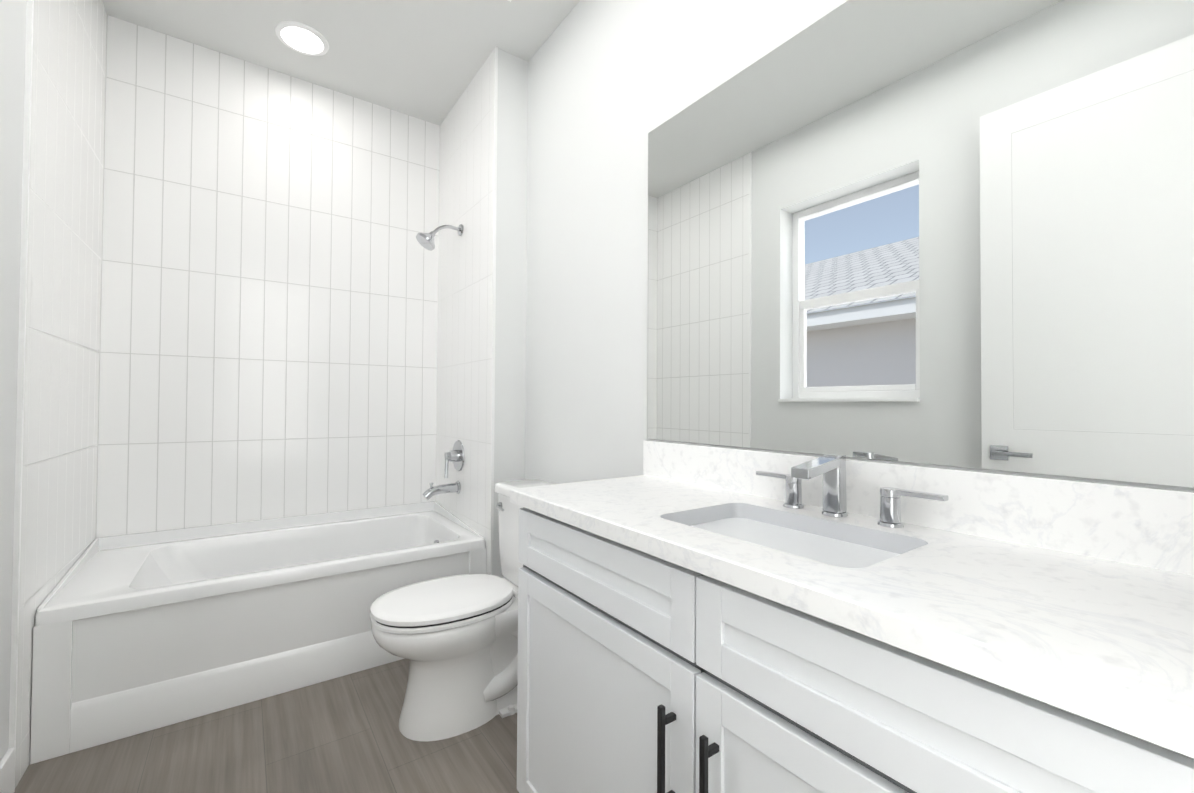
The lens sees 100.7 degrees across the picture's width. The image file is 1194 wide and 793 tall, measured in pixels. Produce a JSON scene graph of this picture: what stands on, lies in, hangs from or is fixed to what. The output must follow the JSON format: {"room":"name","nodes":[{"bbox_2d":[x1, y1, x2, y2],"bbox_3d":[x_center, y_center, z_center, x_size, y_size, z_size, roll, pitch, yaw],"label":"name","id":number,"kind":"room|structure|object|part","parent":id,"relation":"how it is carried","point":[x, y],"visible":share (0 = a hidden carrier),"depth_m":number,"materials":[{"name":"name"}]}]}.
{"room":"bathroom","nodes":[
{"label":"bathroom","id":0,"kind":"room"},
{"bbox_2d":[0,0,26,760],"bbox_3d":[-1.364,-0.302,0.809,0.220,2.874,3.530,1,-1,-36],"label":"wall","id":1,"kind":"structure","parent":0,"point":[12,45],"depth_m":1.38,"materials":[{"name":"white paint"}]},
{"bbox_2d":[0,747,14,792],"bbox_3d":[-1.003,1.064,0.473,0.014,0.135,2.328,1,-1,-36],"label":"baseboard","id":2,"kind":"structure","parent":1,"relation":"attached to","point":[7,770],"depth_m":1.36,"materials":[{"name":"white paint"}]},
{"bbox_2d":[15,0,106,787],"bbox_3d":[-1.955,-0.290,1.831,0.008,2.874,0.940,1,-1,-36],"label":"wall tile","id":3,"kind":"structure","parent":1,"relation":"attached to","point":[60,437],"depth_m":1.73,"materials":[{"name":"white tile"}]},
{"bbox_2d":[8,0,497,791],"bbox_3d":[-1.087,-0.283,1.919,1.523,2.874,0.098,1,-1,-36],"label":"trim","id":4,"kind":"structure","parent":1,"relation":"attached to","point":[20,372],"depth_m":1.44,"materials":[{"name":"white paint"}]},
{"bbox_2d":[14,659,518,792],"bbox_3d":[-0.637,1.197,1.312,2.031,0.100,3.530,1,-1,-36],"label":"floor","id":5,"kind":"structure","parent":0,"point":[342,734],"depth_m":1.59,"materials":[{"name":"brown wood"}]},
{"bbox_2d":[30,501,486,763],"bbox_3d":[-1.382,0.896,2.301,1.500,0.524,0.800,1,-1,-36],"label":"bathtub","id":6,"kind":"object","parent":5,"relation":"on","point":[137,633],"visible":0.83,"depth_m":1.90,"materials":[{"name":"white ceramic"}]},
{"bbox_2d":[370,479,552,740],"bbox_3d":[-0.453,0.763,1.873,0.746,0.787,0.452,1,-1,-36],"label":"toilet","id":7,"kind":"object","parent":5,"relation":"on","point":[453,640],"visible":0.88,"depth_m":1.71,"materials":[{"name":"white ceramic"}]},
{"bbox_3d":[-0.551,0.743,1.802,0.503,0.050,0.380,1,-1,-36],"label":"seat","id":8,"kind":"part","parent":7,"relation":"part of","materials":[{"name":"white plastic"}]},
{"bbox_3d":[-0.403,0.460,2.068,0.029,0.028,0.084,1,-1,-36],"label":"handle","id":9,"kind":"part","parent":7,"relation":"part of","materials":[{"name":"silver metal"}]},
{"bbox_3d":[-0.237,0.595,2.029,0.200,0.359,0.428,1,-1,-36],"label":"tank","id":10,"kind":"part","parent":7,"relation":"part of","materials":[{"name":"white ceramic"}]},
{"bbox_3d":[-0.237,0.394,2.031,0.222,0.041,0.452,1,-1,-36],"label":"lid","id":11,"kind":"part","parent":7,"relation":"part of","materials":[{"name":"white ceramic"}]},
{"bbox_2d":[510,500,1193,792],"bbox_3d":[0.389,0.724,0.955,0.546,0.848,1.482,1,-1,-36],"label":"bathroom vanity","id":12,"kind":"object","parent":5,"relation":"on","point":[693,618],"depth_m":0.77,"materials":[{"name":"white paint"}]},
{"bbox_2d":[510,476,1193,739],"bbox_3d":[0.396,0.284,0.971,0.529,0.042,1.492,1,-1,-36],"label":"countertop","id":13,"kind":"structure","parent":12,"relation":"on","point":[1112,635],"depth_m":0.69,"materials":[{"name":"white stone"}]},
{"bbox_2d":[754,454,949,527],"bbox_3d":[0.494,0.198,1.074,0.164,0.135,0.420,1,-1,-36],"label":"faucet","id":14,"kind":"object","parent":13,"relation":"on","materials":[{"name":"silver metal"}]},
{"bbox_2d":[102,0,579,125],"bbox_3d":[-0.618,-1.776,1.359,2.031,0.100,3.530,1,-1,-36],"label":"ceiling","id":15,"kind":"structure","parent":0,"point":[424,60],"depth_m":2.35,"materials":[{"name":"white paint"}]},
{"bbox_2d":[275,21,328,55],"bbox_3d":[-1.411,-1.710,2.371,0.224,0.010,0.224,1,-1,-36],"label":"recessed light","id":16,"kind":"object","parent":15,"relation":"in","point":[303,38],"visible":1,"depth_m":2.36,"materials":[{"name":"white paint"}]},
{"bbox_2d":[492,48,527,577],"bbox_3d":[-0.663,-0.266,2.881,0.291,2.874,0.974,1,-1,-36],"label":"wall","id":17,"kind":"structure","parent":0,"point":[511,274],"depth_m":2.45,"materials":[{"name":"white paint"}]},
{"bbox_2d":[435,49,494,574],"bbox_3d":[-0.750,-0.268,2.745,0.008,2.874,0.854,1,-1,-36],"label":"wall tile","id":18,"kind":"structure","parent":17,"relation":"attached to","point":[465,293],"depth_m":2.67,"materials":[{"name":"white tile"}]},
{"bbox_2d":[416,224,462,250],"bbox_3d":[-0.859,-0.877,2.695,0.244,0.175,0.112,1,-1,-36],"label":"shower head","id":19,"kind":"object","parent":18,"relation":"attached to","point":[425,241],"visible":1,"depth_m":2.66},
{"bbox_2d":[422,481,460,499],"bbox_3d":[-0.849,0.511,2.687,0.196,0.091,0.072,1,-1,-36],"label":"tub spout","id":20,"kind":"object","parent":18,"relation":"attached to","point":[429,493],"visible":1,"depth_m":2.67,"materials":[{"name":"silver metal"}]},
{"bbox_2d":[444,440,463,477],"bbox_3d":[-0.803,0.344,2.721,0.087,0.203,0.172,1,-1,-36],"label":"shower valve","id":21,"kind":"object","parent":18,"relation":"attached to","point":[455,455],"visible":0.96,"depth_m":2.70,"materials":[{"name":"silver metal"}]},
{"bbox_2d":[525,0,1193,490],"bbox_3d":[0.433,-0.281,1.495,0.120,2.874,2.556,1,-1,-36],"label":"wall","id":22,"kind":"structure","parent":0,"point":[613,84],"depth_m":1.97,"materials":[{"name":"white paint"}]},
{"bbox_2d":[642,440,1193,571],"bbox_3d":[0.604,0.207,1.120,0.020,0.122,1.492,1,-1,-36],"label":"backsplash","id":23,"kind":"structure","parent":22,"relation":"attached to","point":[1153,526],"depth_m":0.90,"materials":[{"name":"white stone"}]},
{"bbox_2d":[647,0,1193,487],"bbox_3d":[0.614,-0.399,1.133,0.006,1.077,1.491,1,-1,-36],"label":"mirror","id":24,"kind":"object","parent":22,"relation":"attached to","point":[951,232],"visible":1,"depth_m":1.00,"materials":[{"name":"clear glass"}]},
{"bbox_3d":[-1.648,-0.274,2.701,1.520,2.874,0.120,1,-1,-36],"label":"wall","id":25,"kind":"structure","parent":0,"visible":0},
{"bbox_2d":[96,15,439,537],"bbox_3d":[-1.610,-0.510,2.653,1.504,2.404,0.008,1,-1,-36],"label":"wall tile","id":26,"kind":"structure","parent":25,"relation":"attached to","point":[269,308],"depth_m":2.54,"materials":[{"name":"white tile"}]}
]}

